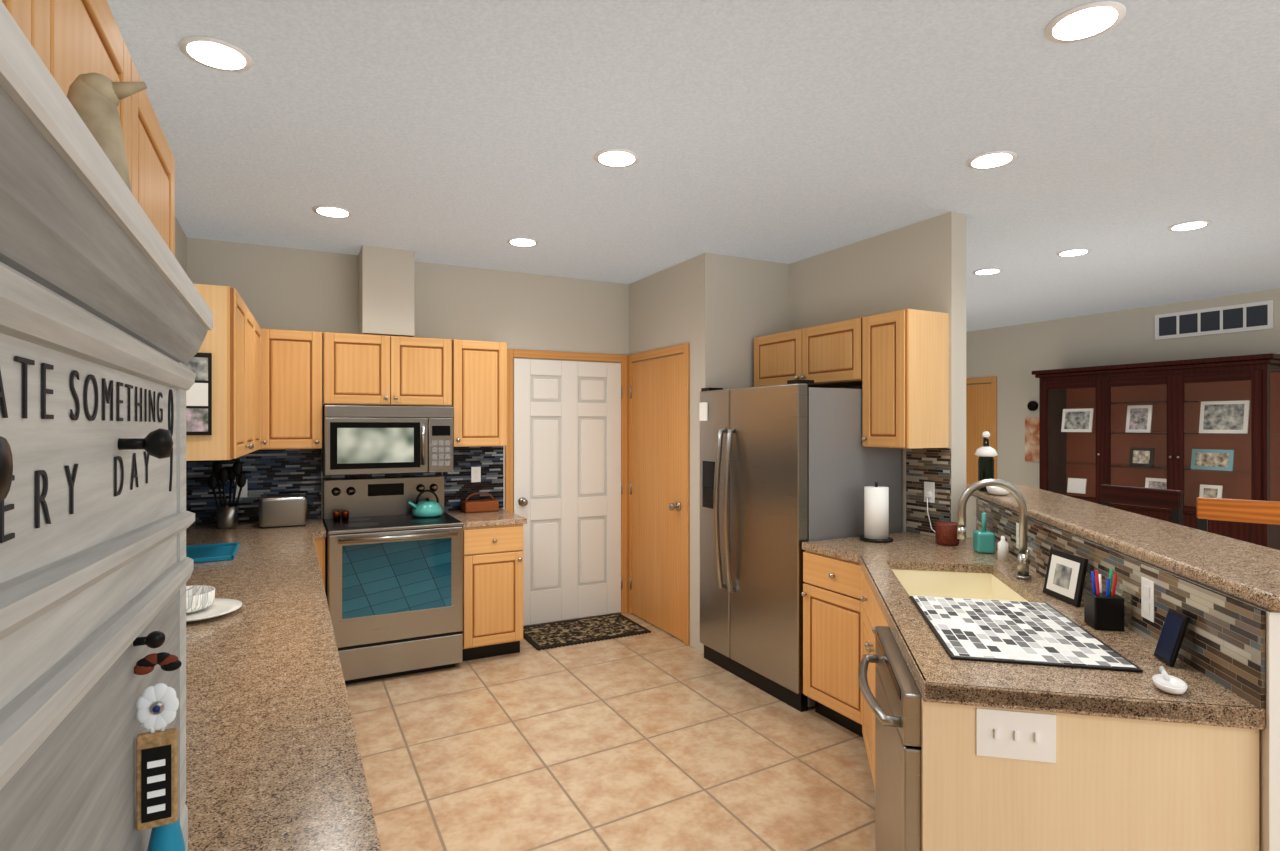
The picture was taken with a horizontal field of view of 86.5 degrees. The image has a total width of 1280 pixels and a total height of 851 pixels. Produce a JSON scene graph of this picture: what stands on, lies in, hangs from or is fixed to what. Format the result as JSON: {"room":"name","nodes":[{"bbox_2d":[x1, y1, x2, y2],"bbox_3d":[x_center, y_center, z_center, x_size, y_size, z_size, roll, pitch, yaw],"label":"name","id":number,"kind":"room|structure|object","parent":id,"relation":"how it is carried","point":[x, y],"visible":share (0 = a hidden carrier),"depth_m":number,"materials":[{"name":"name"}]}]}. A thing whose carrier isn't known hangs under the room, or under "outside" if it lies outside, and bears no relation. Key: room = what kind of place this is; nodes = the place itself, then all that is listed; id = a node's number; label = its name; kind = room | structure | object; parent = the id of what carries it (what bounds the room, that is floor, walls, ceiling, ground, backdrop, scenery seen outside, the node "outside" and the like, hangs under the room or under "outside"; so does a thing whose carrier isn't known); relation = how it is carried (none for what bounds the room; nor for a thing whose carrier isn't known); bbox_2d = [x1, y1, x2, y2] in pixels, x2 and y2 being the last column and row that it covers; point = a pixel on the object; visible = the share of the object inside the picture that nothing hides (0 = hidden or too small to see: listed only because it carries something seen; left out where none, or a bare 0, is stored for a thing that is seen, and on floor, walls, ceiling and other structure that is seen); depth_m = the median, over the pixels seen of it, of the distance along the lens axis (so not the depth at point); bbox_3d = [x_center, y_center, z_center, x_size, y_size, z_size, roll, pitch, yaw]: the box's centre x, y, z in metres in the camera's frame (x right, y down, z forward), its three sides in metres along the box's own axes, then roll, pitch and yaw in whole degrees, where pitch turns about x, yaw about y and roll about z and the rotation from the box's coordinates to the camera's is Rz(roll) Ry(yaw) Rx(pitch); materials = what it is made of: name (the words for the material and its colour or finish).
{"room":"kitchen","nodes":[
{"label":"kitchen","id":0,"kind":"room"},
{"bbox_2d":[345,613,874,850],"bbox_3d":[2.259,1.560,3.135,8.410,0.060,9.500,0,0,-27],"label":"floor","id":1,"kind":"structure","parent":0,"point":[642,742],"depth_m":3.12,"materials":[{"name":"tile"}]},
{"bbox_2d":[314,538,324,587],"bbox_3d":[-0.691,1.092,0.936,0.746,0.876,7.698,0,0,-27],"label":"base cabinet","id":2,"kind":"object","parent":1,"relation":"on","point":[319,542],"visible":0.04,"depth_m":3.97,"materials":[{"name":"brown wood"}]},
{"bbox_2d":[185,518,381,850],"bbox_3d":[-0.690,0.634,0.937,0.750,0.036,7.698,0,0,-27],"label":"countertop","id":3,"kind":"structure","parent":2,"relation":"on","point":[274,760],"depth_m":1.45,"materials":[{"name":"stone"}]},
{"bbox_2d":[0,0,212,850],"bbox_3d":[-0.278,0.229,0.239,0.092,0.773,1.579,0,0,-27],"label":"hutch","id":4,"kind":"object","parent":3,"relation":"on","point":[101,324],"visible":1,"depth_m":0.45,"materials":[{"name":"paint"}]},
{"bbox_2d":[67,73,146,192],"bbox_3d":[-0.516,-0.245,0.643,0.063,0.173,0.063,0,0,28],"label":"bird","id":5,"kind":"object","parent":4,"relation":"on","point":[95,97],"visible":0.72,"depth_m":0.63},
{"bbox_2d":[147,817,185,850],"bbox_3d":[-0.462,0.490,0.662,0.032,0.250,0.032,0,0,-27],"label":"bottle","id":6,"kind":"object","parent":3,"relation":"on","point":[169,837],"visible":0.64,"depth_m":0.65,"materials":[{"name":"teal plastic"}]},
{"bbox_2d":[186,542,238,562],"bbox_3d":[-2.083,0.605,3.224,0.295,0.020,0.400,0,0,-27],"label":"tray","id":7,"kind":"object","parent":3,"relation":"on","point":[223,551],"visible":0.56,"depth_m":3.25,"materials":[{"name":"teal plastic"}]},
{"bbox_2d":[186,585,241,621],"bbox_3d":[-1.446,0.580,2.202,0.274,0.071,0.274,0,0,-27],"label":"plates","id":8,"kind":"object","parent":3,"relation":"on","point":[201,603],"visible":0.43,"depth_m":2.22,"materials":[{"name":"white ceramic"}]},
{"bbox_2d":[208,460,245,528],"bbox_3d":[-2.486,0.412,4.096,0.195,0.405,0.128,0,0,-27],"label":"utensil crock","id":9,"kind":"object","parent":3,"relation":"on","point":[226,515],"visible":1,"depth_m":4.07,"materials":[{"name":"silver metal"}]},
{"bbox_2d":[259,494,309,528],"bbox_3d":[-2.185,0.522,4.184,0.275,0.186,0.180,0,0,-27],"label":"toaster","id":10,"kind":"object","parent":3,"relation":"on","point":[285,510],"visible":1,"depth_m":4.11,"materials":[{"name":"silver metal"}]},
{"bbox_2d":[323,475,462,683],"bbox_3d":[-1.594,0.943,4.370,0.775,1.175,0.735,0,0,-27],"label":"range","id":11,"kind":"object","parent":1,"relation":"on","point":[394,577],"visible":0.93,"depth_m":4.14,"materials":[{"name":"grey metal"}]},
{"bbox_2d":[333,510,348,519],"bbox_3d":[-1.935,0.581,4.403,0.094,0.058,0.044,0,0,-27],"label":"shakers","id":12,"kind":"object","parent":11,"relation":"on","point":[336,514],"visible":1,"depth_m":4.39,"materials":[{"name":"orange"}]},
{"bbox_2d":[407,490,442,516],"bbox_3d":[-1.442,0.521,4.592,0.211,0.177,0.199,0,0,-7],"label":"kettle","id":13,"kind":"object","parent":11,"relation":"on","point":[426,508],"visible":1,"depth_m":4.53,"materials":[{"name":"teal metal"}]},
{"bbox_2d":[444,508,526,660],"bbox_3d":[-1.079,1.073,4.692,0.423,0.914,0.668,0,0,-27],"label":"base cabinet","id":14,"kind":"object","parent":1,"relation":"on","point":[493,540],"visible":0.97,"depth_m":4.43,"materials":[{"name":"wood"}]},
{"bbox_2d":[461,492,498,512],"bbox_3d":[-1.152,0.547,4.892,0.240,0.136,0.150,0,0,-27],"label":"basket","id":15,"kind":"object","parent":14,"relation":"on","point":[483,505],"visible":1,"depth_m":4.84,"materials":[{"name":"wood"}]},
{"bbox_2d":[523,613,650,650],"bbox_3d":[-0.432,1.523,5.066,0.880,0.012,0.564,0,0,-27],"label":"rug","id":16,"kind":"object","parent":1,"relation":"on","point":[584,630],"visible":0.97,"depth_m":5.01,"materials":[{"name":"black fabric"}]},
{"bbox_2d":[699,380,900,711],"bbox_3d":[0.921,0.642,4.201,0.850,1.775,0.978,0,0,-27],"label":"fridge","id":17,"kind":"object","parent":1,"relation":"on","point":[783,467],"visible":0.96,"depth_m":3.84,"materials":[{"name":"grey metal"}]},
{"bbox_2d":[801,550,862,736],"bbox_3d":[1.227,1.092,3.520,0.650,0.876,0.470,0,0,-27],"label":"base cabinet","id":18,"kind":"object","parent":1,"relation":"on","point":[831,594],"visible":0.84,"depth_m":3.40,"materials":[{"name":"brown wood"}]},
{"bbox_2d":[858,626,922,850],"bbox_3d":[0.989,1.094,1.903,0.717,0.872,0.600,0,0,13],"label":"dishwasher","id":19,"kind":"object","parent":1,"relation":"on","point":[896,703],"visible":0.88,"depth_m":1.83,"materials":[{"name":"silver metal"}]},
{"bbox_2d":[802,532,1264,786],"bbox_3d":[1.160,1.073,2.777,0.954,0.914,2.455,0,0,13],"label":"countertop","id":20,"kind":"structure","parent":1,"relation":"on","point":[913,564],"depth_m":1.85,"materials":[{"name":"brown stone"}]},
{"bbox_2d":[860,482,892,542],"bbox_3d":[1.268,0.460,3.648,0.170,0.310,0.170,0,0,-27],"label":"paper towel","id":21,"kind":"object","parent":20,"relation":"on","point":[876,498],"visible":1,"depth_m":3.60,"materials":[{"name":"white paper"}]},
{"bbox_2d":[935,521,958,545],"bbox_3d":[1.592,0.559,3.522,0.116,0.112,0.116,0,0,-27],"label":"canister","id":22,"kind":"object","parent":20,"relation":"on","point":[945,531],"visible":0.94,"depth_m":3.48,"materials":[{"name":"red ceramic"}]},
{"bbox_2d":[973,513,994,553],"bbox_3d":[1.674,0.520,3.309,0.080,0.190,0.100,0,0,13],"label":"soap caddy","id":23,"kind":"object","parent":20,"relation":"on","point":[983,540],"visible":1,"depth_m":3.27,"materials":[{"name":"teal plastic"}]},
{"bbox_2d":[957,479,1031,579],"bbox_3d":[1.443,0.415,2.771,0.265,0.399,0.120,0,0,31],"label":"faucet","id":24,"kind":"object","parent":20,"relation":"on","point":[1023,561],"visible":1,"depth_m":2.74,"materials":[{"name":"silver metal"}]},
{"bbox_2d":[998,536,1007,560],"bbox_3d":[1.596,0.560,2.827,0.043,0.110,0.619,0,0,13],"label":"soap bottle","id":25,"kind":"object","parent":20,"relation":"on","point":[1002,544],"visible":0.44,"depth_m":3.09,"materials":[{"name":"white plastic"}]},
{"bbox_2d":[909,596,1142,671],"bbox_3d":[1.109,0.611,2.063,0.445,0.008,0.660,0,0,13],"label":"drying mat","id":26,"kind":"object","parent":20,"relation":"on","point":[1033,633],"visible":1,"depth_m":1.98,"materials":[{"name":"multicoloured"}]},
{"bbox_2d":[1043,548,1087,606],"bbox_3d":[1.498,0.533,2.400,0.040,0.164,0.200,0,0,1],"label":"picture frame","id":27,"kind":"object","parent":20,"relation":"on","point":[1066,572],"visible":1,"depth_m":2.38,"materials":[{"name":"black wood"}]},
{"bbox_2d":[1084,569,1123,630],"bbox_3d":[1.416,0.527,2.076,0.080,0.175,0.080,0,0,13],"label":"pen cup","id":28,"kind":"object","parent":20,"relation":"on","point":[1102,610],"visible":1,"depth_m":2.04,"materials":[{"name":"black plastic"}]},
{"bbox_2d":[1152,666,1187,693],"bbox_3d":[1.240,0.601,1.599,0.064,0.028,0.137,0,0,23],"label":"spoon rest","id":29,"kind":"object","parent":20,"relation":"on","point":[1167,683],"visible":1,"depth_m":1.59,"materials":[{"name":"white ceramic"}]},
{"bbox_2d":[1154,608,1189,666],"bbox_3d":[1.379,0.549,1.764,0.045,0.131,0.085,0,0,13],"label":"tablet","id":30,"kind":"object","parent":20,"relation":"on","point":[1176,623],"visible":1,"depth_m":1.75,"materials":[{"name":"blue plastic"}]},
{"bbox_2d":[921,698,1258,850],"bbox_3d":[1.020,1.097,1.570,0.690,0.866,0.030,0,0,13],"label":"base cabinet","id":31,"kind":"object","parent":1,"relation":"on","point":[993,779],"visible":0.99,"depth_m":1.56,"materials":[{"name":"brown wood"}]},
{"bbox_2d":[1100,484,1182,524],"bbox_3d":[2.504,0.930,3.565,0.400,1.200,0.400,0,0,-22],"label":"bar stool","id":32,"kind":"object","parent":1,"relation":"on","point":[1115,494],"visible":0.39,"depth_m":3.59,"materials":[{"name":"brown wood"}]},
{"bbox_2d":[1032,353,1279,549],"bbox_3d":[4.792,0.477,6.395,0.493,2.105,1.980,0,0,-27],"label":"china cabinet","id":33,"kind":"object","parent":1,"relation":"on","point":[1203,427],"visible":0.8,"depth_m":6.25,"materials":[{"name":"brown wood"}]},
{"bbox_2d":[1197,497,1279,531],"bbox_3d":[2.593,0.930,2.869,0.400,1.200,0.400,0,0,43],"label":"bar stool","id":34,"kind":"object","parent":1,"relation":"on","point":[1220,509],"visible":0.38,"depth_m":3.03,"materials":[{"name":"brown wood"}]},
{"bbox_2d":[107,0,1279,331],"bbox_3d":[2.259,-1.200,3.135,8.410,0.080,9.500,0,0,-27],"label":"ceiling","id":35,"kind":"structure","parent":0,"point":[449,132],"depth_m":2.72,"materials":[{"name":"white paint"}]},
{"bbox_2d":[179,1,1210,274],"bbox_3d":[0.766,-1.155,3.378,5.056,0.008,3.196,0,0,-27],"label":"ceiling light","id":36,"kind":"object","parent":35,"relation":"attached to","point":[1086,21],"depth_m":2.12,"materials":[{"name":"white glass"}]},
{"bbox_2d":[175,211,1279,652],"bbox_3d":[2.304,0.185,3.046,8.310,2.690,9.600,0,0,-27],"label":"wall","id":37,"kind":"structure","parent":0,"point":[716,304],"depth_m":4.73,"materials":[{"name":"beige paint"}]},
{"bbox_2d":[1,0,174,255],"bbox_3d":[-0.511,-0.220,0.175,0.368,0.730,2.780,0,0,-27],"label":"upper cabinet","id":38,"kind":"object","parent":37,"relation":"attached to","point":[72,38],"visible":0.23,"depth_m":0.95,"materials":[{"name":"brown wood"}]},
{"bbox_2d":[186,461,187,510],"bbox_3d":[-1.867,0.381,2.406,0.007,0.468,3.989,0,0,-27],"label":"backsplash","id":39,"kind":"structure","parent":37,"relation":"attached to","point":[186,461],"depth_m":4.14,"materials":[{"name":"tile"}]},
{"bbox_2d":[186,353,211,434],"bbox_3d":[-1.840,-0.130,2.786,0.145,0.340,0.014,0,0,-27],"label":"picture frame","id":40,"kind":"object","parent":37,"relation":"attached to","point":[199,396],"visible":0.52,"depth_m":2.80,"materials":[{"name":"black wood"}]},
{"bbox_2d":[186,284,266,460],"bbox_3d":[-2.115,-0.220,3.403,0.350,0.730,1.318,0,0,-25],"label":"upper cabinet","id":41,"kind":"object","parent":37,"relation":"attached to","point":[234,340],"visible":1,"depth_m":2.86,"materials":[{"name":"brown wood"}]},
{"bbox_2d":[259,328,321,449],"bbox_3d":[-2.199,-0.220,4.282,0.350,0.730,0.368,0,0,-27],"label":"upper cabinet","id":42,"kind":"object","parent":37,"relation":"attached to","point":[291,360],"visible":0.94,"depth_m":4.15,"materials":[{"name":"brown wood"}]},
{"bbox_2d":[188,446,502,524],"bbox_3d":[-1.903,0.381,4.638,1.977,0.468,0.009,0,0,-27],"label":"backsplash","id":43,"kind":"structure","parent":37,"relation":"attached to","point":[271,471],"depth_m":4.45,"materials":[{"name":"tile"}]},
{"bbox_2d":[235,479,246,497],"bbox_3d":[-2.528,0.400,4.308,0.060,0.114,0.005,0,0,-27],"label":"outlet","id":44,"kind":"object","parent":43,"relation":"attached to","point":[243,494],"depth_m":4.31,"materials":[{"name":"white"}]},
{"bbox_2d":[471,467,480,481],"bbox_3d":[-1.204,0.360,4.991,0.066,0.105,0.005,0,0,-27],"label":"outlet","id":45,"kind":"object","parent":43,"relation":"attached to","point":[475,474],"depth_m":4.99,"materials":[{"name":"white plastic"}]},
{"bbox_2d":[322,332,451,406],"bbox_3d":[-1.688,-0.358,4.546,0.790,0.453,0.368,0,0,-27],"label":"upper cabinet","id":46,"kind":"object","parent":37,"relation":"attached to","point":[358,369],"visible":1,"depth_m":4.39,"materials":[{"name":"brown wood"}]},
{"bbox_2d":[322,405,452,474],"bbox_3d":[-1.671,0.091,4.512,0.780,0.432,0.444,0,0,-27],"label":"microwave","id":47,"kind":"object","parent":37,"relation":"attached to","point":[355,439],"visible":1,"depth_m":4.34,"materials":[{"name":"grey metal"}]},
{"bbox_2d":[448,339,506,446],"bbox_3d":[-1.166,-0.220,4.816,0.375,0.730,0.368,0,0,-27],"label":"upper cabinet","id":48,"kind":"object","parent":37,"relation":"attached to","point":[479,368],"visible":0.98,"depth_m":4.68,"materials":[{"name":"brown wood"}]},
{"bbox_2d":[505,349,627,625],"bbox_3d":[-0.536,0.477,5.291,1.020,2.105,0.103,0,0,-27],"label":"door","id":49,"kind":"structure","parent":37,"relation":"in","point":[566,450],"depth_m":5.31,"materials":[{"name":"white wood"}]},
{"bbox_2d":[628,343,688,644],"bbox_3d":[0.088,0.477,5.132,0.093,2.105,0.940,0,0,-27],"label":"oak door","id":50,"kind":"structure","parent":37,"relation":"in","point":[658,389],"depth_m":5.11,"materials":[{"name":"brown wood"}]},
{"bbox_2d":[754,317,862,387],"bbox_3d":[1.148,-0.432,4.326,0.368,0.355,0.995,0,0,-27],"label":"upper cabinet","id":51,"kind":"object","parent":37,"relation":"attached to","point":[830,355],"visible":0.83,"depth_m":4.17,"materials":[{"name":"brown wood"}]},
{"bbox_2d":[861,309,948,447],"bbox_3d":[1.447,-0.245,3.746,0.368,0.730,0.300,0,0,-27],"label":"upper cabinet","id":52,"kind":"object","parent":37,"relation":"attached to","point":[905,352],"visible":1,"depth_m":3.63,"materials":[{"name":"brown wood"}]},
{"bbox_2d":[966,377,996,483],"bbox_3d":[4.002,0.475,8.469,0.017,2.110,0.950,0,0,-27],"label":"doorway","id":53,"kind":"structure","parent":37,"relation":"in","point":[981,393],"depth_m":8.26,"materials":[{"name":"brown wood"}]},
{"bbox_2d":[1025,401,1038,460],"bbox_3d":[4.427,0.062,7.630,0.028,0.675,0.220,0,0,-27],"label":"picture","id":54,"kind":"object","parent":37,"relation":"attached to","point":[1031,424],"visible":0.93,"depth_m":7.65,"materials":[{"name":"paint"}]},
{"bbox_2d":[1155,300,1273,339],"bbox_3d":[5.185,-0.948,6.182,0.012,0.245,0.890,0,0,-27],"label":"air vent","id":55,"kind":"object","parent":37,"relation":"in","point":[1259,315],"visible":1,"depth_m":6.14,"materials":[{"name":"white metal"}]},
{"bbox_2d":[860,571,888,786],"bbox_3d":[1.231,1.092,2.630,1.062,0.876,1.099,0,0,-27],"label":"cabinet","id":56,"kind":"object","parent":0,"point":[873,613],"depth_m":2.81,"materials":[{"name":"brown wood"}]},
{"bbox_2d":[966,495,1279,850],"bbox_3d":[1.715,0.966,2.823,0.105,1.128,2.810,0,0,13],"label":"wall","id":57,"kind":"structure","parent":0,"point":[1269,738],"depth_m":1.47,"materials":[{"name":"white paint"}]},
{"bbox_2d":[906,448,1264,708],"bbox_3d":[1.617,0.370,2.698,0.343,0.490,2.481,0,0,5],"label":"backsplash","id":58,"kind":"structure","parent":57,"relation":"attached to","point":[1224,638],"depth_m":1.97,"materials":[{"name":"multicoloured tile"}]},
{"bbox_2d":[966,484,1279,611],"bbox_3d":[1.853,0.381,2.808,0.399,0.037,2.880,0,0,13],"label":"bar","id":59,"kind":"object","parent":57,"relation":"on","point":[1246,571],"visible":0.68,"depth_m":2.10,"materials":[{"name":"brown stone"}]},
{"bbox_2d":[974,431,997,491],"bbox_3d":[1.911,0.196,3.755,0.120,0.330,0.120,0,0,-27],"label":"wine bottle","id":60,"kind":"object","parent":59,"relation":"on","point":[986,453],"visible":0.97,"depth_m":3.72,"materials":[{"name":"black glass"}]},
{"bbox_2d":[986,486,1009,494],"bbox_3d":[1.878,0.340,3.557,0.156,0.042,0.147,0,0,-27],"label":"dish","id":61,"kind":"object","parent":59,"relation":"on","point":[993,490],"depth_m":3.50,"materials":[{"name":"white ceramic"}]}
]}

